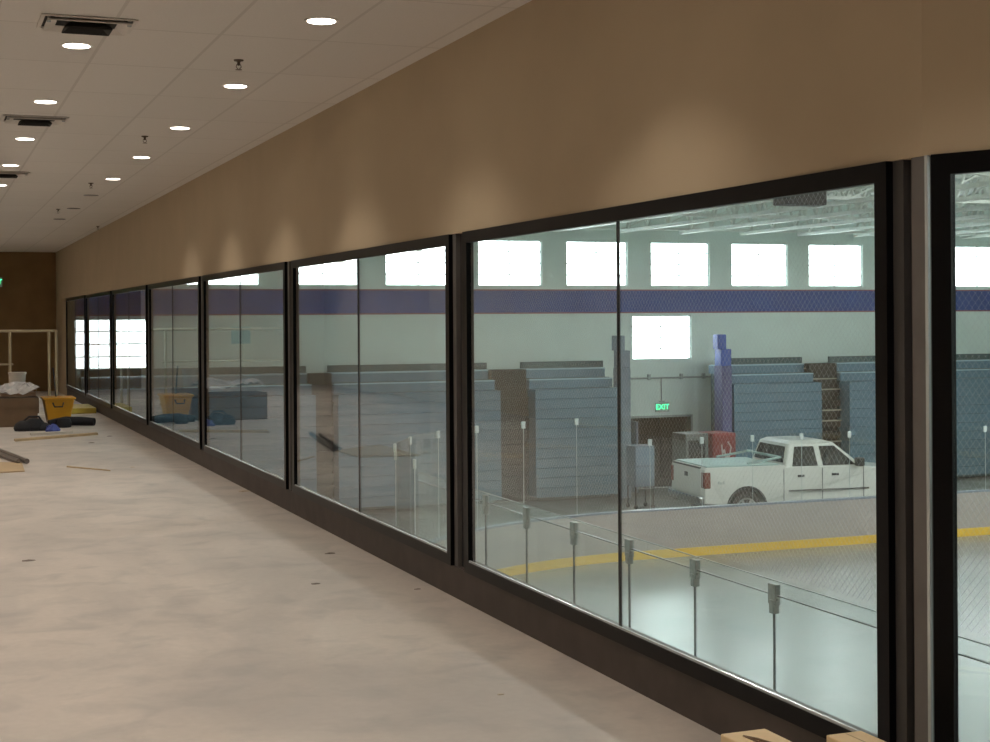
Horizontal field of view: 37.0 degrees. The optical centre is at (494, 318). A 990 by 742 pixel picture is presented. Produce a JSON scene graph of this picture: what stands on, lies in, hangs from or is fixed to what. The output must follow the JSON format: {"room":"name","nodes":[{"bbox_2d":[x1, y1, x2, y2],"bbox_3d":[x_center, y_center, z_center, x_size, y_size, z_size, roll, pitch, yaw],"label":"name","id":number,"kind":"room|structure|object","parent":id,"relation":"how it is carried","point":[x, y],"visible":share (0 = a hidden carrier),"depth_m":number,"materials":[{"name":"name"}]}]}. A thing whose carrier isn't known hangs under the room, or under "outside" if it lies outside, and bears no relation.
{"room":"viewing gallery","nodes":[
{"label":"viewing gallery","id":0,"kind":"room"},
{"bbox_2d":[0,252,55,390],"bbox_3d":[-11.324,0.084,34.727,1.970,3.280,0.050,0,0,-21],"label":"wall","id":1,"kind":"structure","parent":0,"point":[28,289],"depth_m":34.83,"materials":[{"name":"paint"}]},
{"bbox_2d":[0,0,531,251],"bbox_3d":[-4.712,-1.659,13.915,8.745,0.120,43.650,0,0,-21],"label":"ceiling","id":2,"kind":"structure","parent":0,"point":[172,68],"depth_m":10.08,"materials":[{"name":"paint"}]},
{"bbox_2d":[1,164,19,165],"bbox_3d":[-5.047,-1.594,15.415,0.190,0.010,0.190,0,0,-21],"label":"recessed light","id":3,"kind":"object","parent":2,"relation":"in","point":[1,164],"visible":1,"depth_m":15.39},
{"bbox_2d":[0,171,29,177],"bbox_3d":[-5.364,-1.571,16.209,0.504,0.052,0.372,0,0,-21],"label":"ceiling vent","id":4,"kind":"object","parent":2,"relation":"in","point":[3,174],"visible":1,"depth_m":16.14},
{"bbox_2d":[14,137,35,139],"bbox_3d":[-4.188,-1.600,13.190,0.190,0.010,0.190,0,0,-21],"label":"recessed light","id":5,"kind":"object","parent":2,"relation":"in","point":[16,138],"visible":1,"depth_m":13.14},
{"bbox_2d":[1,114,68,126],"bbox_3d":[-3.697,-1.582,11.890,0.504,0.052,0.372,0,0,-21],"label":"ceiling vent","id":6,"kind":"object","parent":2,"relation":"in","point":[22,120],"visible":1,"depth_m":11.82,"materials":[{"name":"metal"}]},
{"bbox_2d":[32,99,58,103],"bbox_3d":[-3.330,-1.605,10.965,0.190,0.010,0.190,0,0,-21],"label":"recessed light","id":7,"kind":"object","parent":2,"relation":"in","point":[42,101],"visible":1,"depth_m":10.93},
{"bbox_2d":[60,42,92,48],"bbox_3d":[-2.471,-1.611,8.740,0.190,0.010,0.190,0,0,-21],"label":"recessed light","id":8,"kind":"object","parent":2,"relation":"in","point":[73,45],"visible":1,"depth_m":8.71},
{"bbox_2d":[36,13,138,35],"bbox_3d":[-2.229,-1.591,8.083,0.504,0.052,0.372,0,0,-21],"label":"ceiling vent","id":9,"kind":"object","parent":2,"relation":"in","point":[67,24],"visible":1,"depth_m":8.03,"materials":[{"name":"metal"}]},
{"bbox_2d":[104,178,120,179],"bbox_3d":[-4.380,-1.599,16.964,0.190,0.010,0.190,0,0,-21],"label":"recessed light","id":10,"kind":"object","parent":2,"relation":"in","point":[104,178],"visible":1,"depth_m":16.93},
{"bbox_2d":[132,156,150,158],"bbox_3d":[-3.521,-1.604,14.739,0.190,0.010,0.190,0,0,-21],"label":"recessed light","id":11,"kind":"object","parent":2,"relation":"in","point":[140,157],"visible":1,"depth_m":14.72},
{"bbox_2d":[169,126,190,129],"bbox_3d":[-2.663,-1.610,12.514,0.190,0.010,0.190,0,0,-21],"label":"recessed light","id":12,"kind":"object","parent":2,"relation":"in","point":[171,127],"visible":1,"depth_m":12.47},
{"bbox_2d":[222,83,248,87],"bbox_3d":[-1.804,-1.615,10.289,0.190,0.010,0.190,0,0,-21],"label":"recessed light","id":13,"kind":"object","parent":2,"relation":"in","point":[230,85],"visible":1,"depth_m":10.25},
{"bbox_2d":[234,59,243,70],"bbox_3d":[-1.607,-1.588,9.277,0.064,0.064,0.064,0,0,-21],"label":"sprinkler head","id":14,"kind":"object","parent":2,"relation":"attached to","point":[238,61],"visible":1,"depth_m":9.27},
{"bbox_2d":[304,17,338,24],"bbox_3d":[-0.946,-1.621,8.064,0.190,0.010,0.190,0,0,-21],"label":"recessed light","id":15,"kind":"object","parent":2,"relation":"in","point":[311,20],"visible":1,"depth_m":8.04,"materials":[{"name":"plastic"}]},
{"bbox_2d":[0,391,720,741],"bbox_3d":[-4.643,1.805,13.933,8.845,0.250,43.650,0,0,-21],"label":"floor","id":16,"kind":"structure","parent":0,"point":[160,599],"depth_m":7.72,"materials":[{"name":"concrete"}]},
{"bbox_2d":[0,452,20,462],"bbox_3d":[-6.094,1.655,18.144,0.046,0.046,2.376,0,0,-30],"label":"metal rod","id":17,"kind":"object","parent":16,"relation":"on","point":[3,455],"visible":1,"depth_m":17.44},
{"bbox_2d":[0,462,24,472],"bbox_3d":[-5.749,1.681,16.803,0.750,0.012,1.700,0,0,-21],"label":"cardboard sheet","id":18,"kind":"object","parent":16,"relation":"on","point":[5,467],"visible":1,"depth_m":16.59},
{"bbox_2d":[0,448,28,463],"bbox_3d":[-6.069,1.655,18.287,0.055,0.055,2.727,0,0,-29],"label":"metal pipe","id":19,"kind":"object","parent":16,"relation":"on","point":[23,459],"visible":0.82,"depth_m":17.53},
{"bbox_2d":[0,391,35,396],"bbox_3d":[-8.081,1.473,25.068,0.550,0.460,0.500,0,0,-21],"label":"crate","id":20,"kind":"object","parent":16,"relation":"on","point":[31,393],"visible":0.15,"depth_m":24.84,"materials":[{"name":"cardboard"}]},
{"bbox_2d":[8,372,26,382],"bbox_3d":[-8.088,1.078,25.066,0.296,0.330,0.296,0,0,-21],"label":"pail","id":21,"kind":"object","parent":20,"relation":"on","point":[13,376],"visible":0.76,"depth_m":24.95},
{"bbox_2d":[0,395,38,426],"bbox_3d":[-7.838,1.476,23.410,1.150,0.450,0.770,0,0,-21],"label":"cardboard box","id":22,"kind":"object","parent":16,"relation":"on","point":[13,410],"visible":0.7,"depth_m":23.15,"materials":[{"name":"cardboard"}]},
{"bbox_2d":[0,381,38,394],"bbox_3d":[-7.827,1.107,23.431,1.133,0.198,0.720,0,0,-21],"label":"plastic sheet","id":23,"kind":"object","parent":22,"relation":"on","point":[16,387],"visible":1,"depth_m":23.36,"materials":[{"name":"plastic"}]},
{"bbox_2d":[0,329,57,395],"bbox_3d":[-9.733,0.965,27.326,3.300,1.496,0.560,0,0,-21],"label":"guard rail","id":24,"kind":"object","parent":16,"relation":"on","point":[48,331],"visible":0.56,"depth_m":27.82,"materials":[{"name":"metal"}]},
{"bbox_2d":[14,416,49,431],"bbox_3d":[-6.992,1.580,22.360,0.544,0.231,0.360,0,0,-21],"label":"bag","id":25,"kind":"object","parent":16,"relation":"on","point":[33,423],"visible":0.95,"depth_m":22.23,"materials":[{"name":"fabric"}]},
{"bbox_2d":[30,430,72,435],"bbox_3d":[-6.470,1.675,21.589,0.670,0.035,0.146,0,0,-40],"label":"board","id":26,"kind":"object","parent":16,"relation":"on","point":[69,431],"visible":1,"depth_m":21.52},
{"bbox_2d":[45,423,60,431],"bbox_3d":[-6.576,1.634,22.008,0.229,0.148,0.212,0,0,-21],"label":"rag","id":27,"kind":"object","parent":16,"relation":"on","point":[53,427],"visible":0.84,"depth_m":21.94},
{"bbox_2d":[14,432,97,441],"bbox_3d":[-6.204,1.675,20.937,0.158,0.030,1.458,0,0,37],"label":"plank","id":28,"kind":"object","parent":16,"relation":"on","point":[92,433],"visible":1,"depth_m":20.82,"materials":[{"name":"wood"}]},
{"bbox_2d":[40,368,75,422],"bbox_3d":[-6.981,1.235,23.644,0.500,0.882,0.691,0,0,-21],"label":"tub","id":29,"kind":"object","parent":16,"relation":"on","point":[55,406],"visible":0.84,"depth_m":23.43,"materials":[{"name":"plastic"}]},
{"bbox_2d":[48,416,95,427],"bbox_3d":[-6.598,1.613,23.101,0.702,0.160,0.319,0,0,-37],"label":"roll","id":30,"kind":"object","parent":16,"relation":"on","point":[67,421],"visible":0.94,"depth_m":23.11,"materials":[{"name":"fabric"}]},
{"bbox_2d":[72,404,95,413],"bbox_3d":[-7.597,1.649,26.969,0.500,0.100,1.400,0,0,-21],"label":"board","id":31,"kind":"object","parent":16,"relation":"on","point":[77,408],"visible":0.56,"depth_m":26.36,"materials":[{"name":"wood"}]},
{"bbox_2d":[67,466,110,470],"bbox_3d":[-4.546,1.674,16.498,0.824,0.012,0.049,0,0,39],"label":"wood strip","id":32,"kind":"object","parent":16,"relation":"on","point":[67,466],"visible":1,"depth_m":16.49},
{"bbox_2d":[721,729,790,741],"bbox_3d":[0.875,1.441,4.139,0.155,0.407,0.700,0,0,-21],"label":"carton","id":33,"kind":"object","parent":16,"relation":"on","point":[760,735],"visible":1,"depth_m":4.40,"materials":[{"name":"cardboard"}]},
{"bbox_2d":[827,731,885,741],"bbox_3d":[1.177,1.442,4.106,0.125,0.401,0.720,0,0,-21],"label":"carton","id":34,"kind":"object","parent":16,"relation":"on","point":[858,736],"visible":1,"depth_m":4.39,"materials":[{"name":"brown cardboard"}]},
{"bbox_2d":[56,0,989,395],"bbox_3d":[-2.218,-0.836,14.915,1.940,5.000,43.554,0,0,-24],"label":"wall","id":35,"kind":"structure","parent":0,"point":[546,108],"depth_m":7.04,"materials":[{"name":"paint"}]},
{"bbox_2d":[66,295,85,395],"bbox_3d":[-8.685,0.539,30.636,0.030,1.965,4.040,0,0,-21],"label":"window","id":36,"kind":"structure","parent":35,"relation":"in","point":[75,306],"depth_m":30.42,"materials":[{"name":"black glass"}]},
{"bbox_2d":[85,291,111,407],"bbox_3d":[-7.145,0.529,26.643,0.030,1.965,4.040,0,0,-21],"label":"window","id":37,"kind":"structure","parent":35,"relation":"in","point":[98,305],"depth_m":26.42,"materials":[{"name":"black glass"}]},
{"bbox_2d":[112,285,148,424],"bbox_3d":[-5.604,0.519,22.650,0.030,1.965,4.040,0,0,-21],"label":"window","id":38,"kind":"structure","parent":35,"relation":"in","point":[129,305],"depth_m":22.45,"materials":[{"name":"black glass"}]},
{"bbox_2d":[148,289,153,421],"bbox_3d":[-4.807,0.514,20.664,0.049,1.965,0.240,0,0,-21],"label":"trim","id":39,"kind":"structure","parent":35,"relation":"attached to","point":[152,289],"depth_m":20.56,"materials":[{"name":"metal"}]},
{"bbox_2d":[148,276,201,449],"bbox_3d":[-4.064,0.509,18.657,0.030,1.965,4.040,0,0,-21],"label":"window","id":40,"kind":"structure","parent":35,"relation":"in","point":[196,444],"depth_m":18.54,"materials":[{"name":"black metal"}]},
{"bbox_2d":[201,276,209,449],"bbox_3d":[-3.266,0.504,16.671,0.049,1.965,0.240,0,0,-21],"label":"trim","id":41,"kind":"structure","parent":35,"relation":"attached to","point":[207,282],"depth_m":16.60,"materials":[{"name":"metal"}]},
{"bbox_2d":[202,262,288,488],"bbox_3d":[-2.523,0.499,14.664,0.030,1.965,4.040,0,0,-21],"label":"window","id":42,"kind":"structure","parent":35,"relation":"in","point":[284,483],"depth_m":14.09,"materials":[{"name":"black metal"}]},
{"bbox_2d":[287,262,299,489],"bbox_3d":[-1.726,0.494,12.678,0.049,1.965,0.240,0,0,-21],"label":"trim","id":43,"kind":"structure","parent":35,"relation":"attached to","point":[288,263],"depth_m":12.73,"materials":[{"name":"metal"}]},
{"bbox_2d":[291,234,454,564],"bbox_3d":[-0.983,0.489,10.670,0.030,1.965,4.040,0,0,-21],"label":"window","id":44,"kind":"structure","parent":35,"relation":"in","point":[447,556],"depth_m":9.73,"materials":[{"name":"black metal"}]},
{"bbox_2d":[453,234,475,566],"bbox_3d":[-0.185,0.484,8.684,0.049,1.965,0.240,0,0,-21],"label":"trim","id":45,"kind":"structure","parent":35,"relation":"attached to","point":[457,238],"depth_m":8.74,"materials":[{"name":"metal"}]},
{"bbox_2d":[67,388,877,741],"bbox_3d":[-3.033,1.577,16.603,1.910,0.185,34.256,0,0,-24],"label":"baseboard","id":46,"kind":"structure","parent":35,"relation":"attached to","point":[720,712],"depth_m":7.64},
{"bbox_2d":[462,161,895,741],"bbox_3d":[0.558,0.479,6.677,0.030,1.965,4.040,0,0,-21],"label":"window","id":47,"kind":"structure","parent":35,"relation":"in","point":[880,174],"depth_m":5.46,"materials":[{"name":"black metal"}]},
{"bbox_2d":[893,155,934,741],"bbox_3d":[1.345,0.474,4.713,0.063,1.965,0.192,0,0,-21],"label":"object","id":48,"kind":"structure","parent":35,"relation":"attached to","point":[912,269],"depth_m":4.69,"materials":[{"name":"metal"}]},
{"bbox_2d":[931,149,989,741],"bbox_3d":[2.822,0.464,3.206,4.038,1.965,0.030,0,0,44],"label":"window","id":49,"kind":"structure","parent":35,"relation":"in","point":[944,167],"depth_m":4.57,"materials":[{"name":"black metal"}]},
{"bbox_2d":[154,200,989,431],"bbox_3d":[4.992,0.648,41.164,33.060,8.060,0.220,0,0,-21],"label":"wall","id":50,"kind":"structure","parent":0,"point":[324,340],"depth_m":40.21,"materials":[{"name":"paint"}]},
{"bbox_2d":[186,273,259,285],"bbox_3d":[-6.747,-1.421,36.630,1.830,1.230,0.120,0,0,-21],"label":"window","id":51,"kind":"structure","parent":50,"relation":"in","point":[258,275],"depth_m":36.65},
{"bbox_2d":[299,259,356,285],"bbox_3d":[-4.375,-1.437,37.545,1.830,1.230,0.120,0,0,-21],"label":"window","id":52,"kind":"structure","parent":50,"relation":"in","point":[322,273],"depth_m":37.62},
{"bbox_2d":[385,250,444,285],"bbox_3d":[-2.002,-1.452,38.461,1.830,1.230,0.120,0,0,-21],"label":"window","id":53,"kind":"structure","parent":50,"relation":"in","point":[417,262],"depth_m":38.43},
{"bbox_2d":[478,240,541,285],"bbox_3d":[0.370,-1.467,39.376,1.830,1.230,0.120,0,0,-21],"label":"window","id":54,"kind":"structure","parent":50,"relation":"in","point":[508,251],"depth_m":39.38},
{"bbox_2d":[153,289,989,315],"bbox_3d":[5.101,-0.473,41.084,32.900,0.650,0.014,0,0,-21],"label":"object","id":55,"kind":"structure","parent":50,"relation":"attached to","point":[185,301],"depth_m":39.40,"materials":[{"name":"paint"}]},
{"bbox_2d":[566,241,626,285],"bbox_3d":[2.743,-1.483,40.291,1.830,1.230,0.120,0,0,-21],"label":"window","id":56,"kind":"structure","parent":50,"relation":"in","point":[625,243],"depth_m":40.30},
{"bbox_2d":[632,315,690,359],"bbox_3d":[4.584,0.530,40.997,1.840,1.220,0.120,0,0,-21],"label":"window","id":57,"kind":"structure","parent":50,"relation":"in","point":[689,319],"depth_m":40.99,"materials":[{"name":"metal"}]},
{"bbox_2d":[631,414,692,492],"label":"door","id":58,"kind":"structure","parent":50,"relation":"in","point":[656,422],"depth_m":43.21,"materials":[{"name":"metal"}]},
{"bbox_2d":[655,401,668,411],"bbox_3d":[4.615,2.430,40.865,0.420,0.300,0.058,0,0,-21],"label":"exit sign","id":59,"kind":"object","parent":50,"relation":"attached to","point":[659,404],"visible":0.93,"depth_m":40.84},
{"bbox_2d":[631,373,710,400],"bbox_3d":[4.753,1.909,40.914,2.900,0.740,0.070,0,0,-21],"label":"conduit","id":60,"kind":"object","parent":50,"relation":"attached to","point":[649,375],"visible":0.7,"depth_m":40.88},
{"bbox_2d":[651,242,708,286],"bbox_3d":[5.115,-1.498,41.207,1.830,1.230,0.120,0,0,-21],"label":"window","id":61,"kind":"structure","parent":50,"relation":"in","point":[678,243],"depth_m":41.25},
{"bbox_2d":[732,243,786,286],"bbox_3d":[7.488,-1.514,42.122,1.830,1.230,0.120,0,0,-21],"label":"window","id":62,"kind":"structure","parent":50,"relation":"in","point":[757,244],"depth_m":42.14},
{"bbox_2d":[809,244,861,286],"bbox_3d":[9.861,-1.529,43.038,1.830,1.230,0.120,0,0,-21],"label":"window","id":63,"kind":"structure","parent":50,"relation":"in","point":[859,246],"depth_m":43.05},
{"bbox_2d":[956,246,989,286],"bbox_3d":[14.605,-1.560,44.868,1.830,1.230,0.120,0,0,-21],"label":"window","id":64,"kind":"structure","parent":50,"relation":"in","point":[976,247],"depth_m":44.84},
{"bbox_2d":[361,476,989,539],"bbox_3d":[16.381,4.704,11.935,32.900,0.200,62.500,0,0,-21],"label":"floor","id":65,"kind":"structure","parent":0,"point":[431,522],"depth_m":36.43,"materials":[{"name":"concrete"}]},
{"bbox_2d":[154,336,630,509],"bbox_3d":[-3.119,2.610,36.605,13.700,4.240,1.440,0,0,-21],"label":"bleachers","id":66,"kind":"object","parent":65,"relation":"on","point":[396,401],"visible":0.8,"depth_m":36.41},
{"bbox_2d":[626,444,654,508],"bbox_3d":[3.598,3.912,36.580,0.580,1.550,0.515,0,0,-21],"label":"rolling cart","id":67,"kind":"object","parent":65,"relation":"on","point":[633,476],"visible":0.93,"depth_m":36.38,"materials":[{"name":"metal"}]},
{"bbox_2d":[672,431,707,499],"bbox_3d":[5.056,3.817,38.218,0.660,1.720,0.810,0,0,-21],"label":"cooler","id":68,"kind":"object","parent":65,"relation":"on","point":[675,447],"visible":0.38,"depth_m":37.93,"materials":[{"name":"clear plastic"}]},
{"bbox_2d":[699,431,735,457],"bbox_3d":[5.770,3.813,38.421,0.680,1.720,0.844,0,0,-21],"label":"vending machine","id":69,"kind":"object","parent":65,"relation":"on","point":[724,440],"visible":0.34,"depth_m":38.06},
{"bbox_2d":[512,535,989,741],"bbox_3d":[17.587,4.566,7.577,25.785,0.060,49.500,0,0,-21],"label":"ice rink","id":70,"kind":"object","parent":65,"relation":"on","point":[826,662],"visible":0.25,"depth_m":23.03,"materials":[{"name":"ice"}]},
{"bbox_2d":[428,489,989,575],"bbox_3d":[17.557,4.064,7.647,26.085,0.945,49.650,0,0,-21],"label":"dasher boards","id":71,"kind":"object","parent":70,"relation":"on","point":[549,546],"visible":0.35,"depth_m":28.80,"materials":[{"name":"plastic"}]},
{"bbox_2d":[394,445,396,525],"bbox_3d":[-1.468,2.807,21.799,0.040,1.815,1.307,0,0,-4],"label":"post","id":72,"kind":"object","parent":71,"relation":"on","point":[395,452],"visible":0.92,"depth_m":21.18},
{"bbox_2d":[396,451,415,534],"bbox_3d":[-1.244,2.806,20.539,0.040,1.815,1.307,0,0,-15],"label":"glass panel","id":73,"kind":"object","parent":71,"relation":"on","point":[414,460],"visible":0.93,"depth_m":19.95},
{"bbox_2d":[408,431,434,531],"bbox_3d":[-1.166,2.805,24.329,0.040,1.815,1.307,0,0,18],"label":"glass panel","id":74,"kind":"object","parent":71,"relation":"on","point":[409,438],"visible":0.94,"depth_m":23.74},
{"bbox_2d":[418,472,446,489],"bbox_3d":[-0.769,2.883,19.174,0.073,1.655,1.347,0,0,-21],"label":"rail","id":75,"kind":"object","parent":71,"relation":"on","point":[418,472],"visible":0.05,"depth_m":19.23,"materials":[{"name":"metal"}]},
{"bbox_2d":[436,431,439,506],"bbox_3d":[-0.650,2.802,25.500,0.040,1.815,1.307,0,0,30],"label":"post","id":76,"kind":"object","parent":71,"relation":"on","point":[437,432],"visible":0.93,"depth_m":24.96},
{"bbox_2d":[475,489,488,565],"bbox_3d":[-0.313,2.880,17.991,0.073,1.655,1.347,0,0,-21],"label":"post","id":77,"kind":"object","parent":71,"relation":"on","point":[485,498],"visible":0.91,"depth_m":17.43,"materials":[{"name":"metal"}]},
{"bbox_2d":[475,422,512,528],"bbox_3d":[0.083,2.797,26.550,0.040,1.815,1.307,0,0,41],"label":"glass panel","id":78,"kind":"object","parent":71,"relation":"on","point":[476,427],"visible":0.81,"depth_m":26.08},
{"bbox_2d":[485,492,529,582],"bbox_3d":[0.144,2.877,16.808,0.073,1.655,1.347,0,0,-21],"label":"glass panel","id":79,"kind":"object","parent":71,"relation":"on","point":[526,511],"visible":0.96,"depth_m":16.25,"materials":[{"name":"metal"}]},
{"bbox_2d":[521,418,571,519],"bbox_3d":[1.006,2.791,27.435,1.307,1.815,0.040,0,0,-38],"label":"glass panel","id":80,"kind":"object","parent":71,"relation":"on","point":[522,422],"visible":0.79,"depth_m":27.05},
{"bbox_2d":[526,505,577,603],"bbox_3d":[0.600,2.874,15.625,0.073,1.655,1.347,0,0,-21],"label":"glass panel","id":81,"kind":"object","parent":71,"relation":"on","point":[573,525],"visible":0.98,"depth_m":15.06,"materials":[{"name":"metal"}]},
{"bbox_2d":[574,417,593,514],"bbox_3d":[2.085,2.784,28.124,1.307,1.815,0.040,0,0,-27],"label":"glass panel","id":82,"kind":"object","parent":71,"relation":"on","point":[576,421],"visible":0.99,"depth_m":27.84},
{"bbox_2d":[573,519,633,627],"bbox_3d":[1.056,2.871,14.442,0.073,1.655,1.347,0,0,-21],"label":"glass panel","id":83,"kind":"object","parent":71,"relation":"on","point":[629,543],"visible":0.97,"depth_m":13.88,"materials":[{"name":"metal"}]},
{"bbox_2d":[628,536,699,656],"bbox_3d":[1.513,2.868,13.259,0.073,1.655,1.347,0,0,-21],"label":"glass panel","id":84,"kind":"object","parent":71,"relation":"on","point":[694,563],"visible":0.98,"depth_m":12.70,"materials":[{"name":"metal"}]},
{"bbox_2d":[648,437,700,508],"bbox_3d":[3.497,3.005,28.738,1.168,1.355,0.040,0,0,-21],"label":"glass panel","id":85,"kind":"object","parent":71,"relation":"on","point":[649,440],"visible":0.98,"depth_m":28.53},
{"bbox_2d":[700,435,742,504],"bbox_3d":[4.556,2.998,29.147,1.168,1.355,0.040,0,0,-21],"label":"glass panel","id":86,"kind":"object","parent":71,"relation":"on","point":[701,438],"visible":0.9,"depth_m":28.93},
{"bbox_2d":[694,556,779,690],"bbox_3d":[1.969,2.865,12.076,0.073,1.655,1.347,0,0,-21],"label":"glass panel","id":87,"kind":"object","parent":71,"relation":"on","point":[773,591],"visible":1,"depth_m":11.52,"materials":[{"name":"metal"}]},
{"bbox_2d":[750,433,792,502],"bbox_3d":[5.615,2.991,29.555,1.168,1.355,0.040,0,0,-21],"label":"glass panel","id":88,"kind":"object","parent":71,"relation":"on","point":[751,436],"visible":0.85,"depth_m":29.35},
{"bbox_2d":[799,431,843,498],"bbox_3d":[6.674,2.984,29.964,1.168,1.355,0.040,0,0,-21],"label":"glass panel","id":89,"kind":"object","parent":71,"relation":"on","point":[800,434],"visible":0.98,"depth_m":29.76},
{"bbox_2d":[847,430,868,497],"bbox_3d":[7.733,2.977,30.372,1.168,1.355,0.040,0,0,-21],"label":"glass panel","id":90,"kind":"object","parent":71,"relation":"on","point":[848,432],"visible":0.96,"depth_m":30.16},
{"bbox_2d":[773,580,989,664],"bbox_3d":[2.699,2.860,10.185,0.073,1.655,2.865,0,0,-21],"label":"glass panel","id":91,"kind":"object","parent":71,"relation":"on","point":[839,615],"visible":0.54,"depth_m":10.60,"materials":[{"name":"metal"}]},
{"bbox_2d":[983,426,989,489],"bbox_3d":[10.910,2.957,31.598,1.168,1.355,0.040,0,0,-21],"label":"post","id":92,"kind":"object","parent":71,"relation":"on","point":[985,428],"visible":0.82,"depth_m":31.39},
{"bbox_2d":[668,436,875,505],"bbox_3d":[7.096,3.732,34.614,5.804,1.865,2.420,0,0,-15],"label":"pickup truck","id":93,"kind":"object","parent":65,"relation":"on","point":[857,491],"visible":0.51,"depth_m":33.69,"materials":[{"name":"white metal"}]},
{"bbox_2d":[671,465,673,479],"bbox_3d":[4.239,3.623,34.778,0.155,0.360,0.205,0,0,-15],"label":"tail light","id":94,"kind":"object","parent":93,"relation":"attached to","point":[672,466],"depth_m":34.75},
{"bbox_2d":[701,472,710,488],"bbox_3d":[4.707,3.619,33.040,0.155,0.360,0.205,0,0,-15],"label":"tail light","id":95,"kind":"object","parent":93,"relation":"attached to","point":[703,480],"depth_m":32.95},
{"bbox_2d":[855,457,864,465],"bbox_3d":[8.328,3.276,33.807,0.160,0.200,0.220,0,0,-15],"label":"mirror","id":96,"kind":"object","parent":93,"relation":"attached to","point":[858,460],"depth_m":33.71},
{"bbox_2d":[709,334,989,477],"bbox_3d":[13.068,2.505,42.850,15.800,4.240,1.440,0,0,-21],"label":"bleachers","id":97,"kind":"object","parent":65,"relation":"on","point":[974,377],"visible":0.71,"depth_m":40.99,"materials":[{"name":"metal"}]},
{"bbox_2d":[831,179,984,204],"bbox_3d":[16.337,-3.531,11.939,33.280,0.150,62.900,0,0,-21],"label":"ceiling","id":98,"kind":"structure","parent":0,"point":[974,180],"depth_m":39.76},
{"bbox_2d":[553,173,970,231],"bbox_3d":[12.833,-2.909,10.585,0.140,1.050,62.362,0,0,-21],"label":"joist","id":99,"kind":"object","parent":98,"relation":"attached to","point":[869,186],"visible":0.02,"depth_m":31.99,"materials":[{"name":"metal"}]},
{"bbox_2d":[773,191,826,206],"bbox_3d":[5.275,-2.664,25.622,0.840,1.420,0.400,0,0,-21],"label":"speaker","id":100,"kind":"object","parent":98,"relation":"hanging from","point":[813,196],"visible":0.3,"depth_m":25.47},
{"bbox_2d":[620,176,989,232],"bbox_3d":[14.605,-2.920,11.269,0.140,1.050,62.362,0,0,-21],"label":"joist","id":101,"kind":"object","parent":98,"relation":"attached to","point":[984,184],"visible":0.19,"depth_m":33.50,"materials":[{"name":"metal"}]},
{"bbox_2d":[679,175,989,233],"bbox_3d":[16.378,-2.932,11.953,0.140,1.050,62.362,0,0,-21],"label":"joist","id":102,"kind":"object","parent":98,"relation":"attached to","point":[859,210],"visible":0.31,"depth_m":35.12,"materials":[{"name":"metal"}]},
{"bbox_2d":[583,206,989,235],"bbox_3d":[5.258,-2.851,40.622,32.870,0.893,0.080,0,0,-21],"label":"joist bridging","id":103,"kind":"object","parent":102,"relation":"attached to","point":[599,227],"visible":0.21,"depth_m":41.22,"materials":[{"name":"metal"}]},
{"bbox_2d":[671,193,980,228],"bbox_3d":[6.194,-2.870,38.197,32.870,0.866,0.060,0,0,-21],"label":"joist bridging","id":104,"kind":"object","parent":102,"relation":"attached to","point":[831,194],"visible":0.14,"depth_m":39.19,"materials":[{"name":"metal"}]},
{"bbox_2d":[675,188,989,221],"bbox_3d":[7.130,-2.863,35.771,32.870,0.893,0.080,0,0,-21],"label":"joist bridging","id":105,"kind":"object","parent":102,"relation":"attached to","point":[689,214],"visible":0.13,"depth_m":35.70,"materials":[{"name":"metal"}]},
{"bbox_2d":[783,175,982,209],"bbox_3d":[8.066,-2.882,33.345,32.870,0.866,0.060,0,0,-21],"label":"joist bridging","id":106,"kind":"object","parent":102,"relation":"attached to","point":[958,176],"visible":0.05,"depth_m":34.39,"materials":[{"name":"metal"}]},
{"bbox_2d":[827,175,989,203],"bbox_3d":[9.002,-2.875,30.919,32.870,0.893,0.080,0,0,-21],"label":"joist bridging","id":107,"kind":"object","parent":102,"relation":"attached to","point":[828,197],"visible":0.03,"depth_m":30.34,"materials":[{"name":"metal"}]},
{"bbox_2d":[964,172,989,175],"bbox_3d":[10.873,-2.887,26.068,32.870,0.893,0.080,0,0,-21],"label":"joist bridging","id":108,"kind":"object","parent":102,"relation":"attached to","point":[982,173],"visible":0.02,"depth_m":25.01,"materials":[{"name":"metal"}]},
{"bbox_2d":[739,175,989,234],"bbox_3d":[18.150,-2.943,12.637,0.140,1.050,62.362,0,0,-21],"label":"joist","id":109,"kind":"object","parent":98,"relation":"attached to","point":[982,207],"visible":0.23,"depth_m":37.35,"materials":[{"name":"metal"}]},
{"bbox_2d":[797,175,989,235],"bbox_3d":[19.923,-2.955,13.321,0.140,1.050,62.362,0,0,-21],"label":"joist","id":110,"kind":"object","parent":98,"relation":"attached to","point":[964,217],"visible":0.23,"depth_m":39.48,"materials":[{"name":"metal"}]},
{"bbox_2d":[853,187,989,236],"bbox_3d":[21.696,-2.966,14.005,0.140,1.050,62.362,0,0,-21],"label":"joist","id":111,"kind":"object","parent":98,"relation":"attached to","point":[970,224],"visible":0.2,"depth_m":38.38,"materials":[{"name":"metal"}]},
{"bbox_2d":[955,193,989,233],"bbox_3d":[23.468,-2.978,14.689,0.140,1.050,62.362,0,0,-21],"label":"joist","id":112,"kind":"object","parent":98,"relation":"attached to","point":[978,211],"visible":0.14,"depth_m":40.98,"materials":[{"name":"metal"}]},
{"bbox_2d":[960,203,989,238],"bbox_3d":[25.241,-2.989,15.373,0.140,1.050,62.362,0,0,-21],"label":"joist","id":113,"kind":"object","parent":98,"relation":"attached to","point":[972,204],"visible":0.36,"depth_m":43.84,"materials":[{"name":"metal"}]},
{"bbox_3d":[2.374,-2.265,11.158,0.037,0.037,18.100,0,0,-21],"label":"rail","id":114,"kind":"object","parent":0,"visible":0},
{"bbox_2d":[429,173,989,633],"bbox_3d":[2.388,-0.126,11.158,0.001,4.281,18.101,0,0,-21],"label":"net","id":115,"kind":"object","parent":114,"relation":"hanging from","point":[972,173],"visible":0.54,"depth_m":12.94,"materials":[{"name":"fabric"}]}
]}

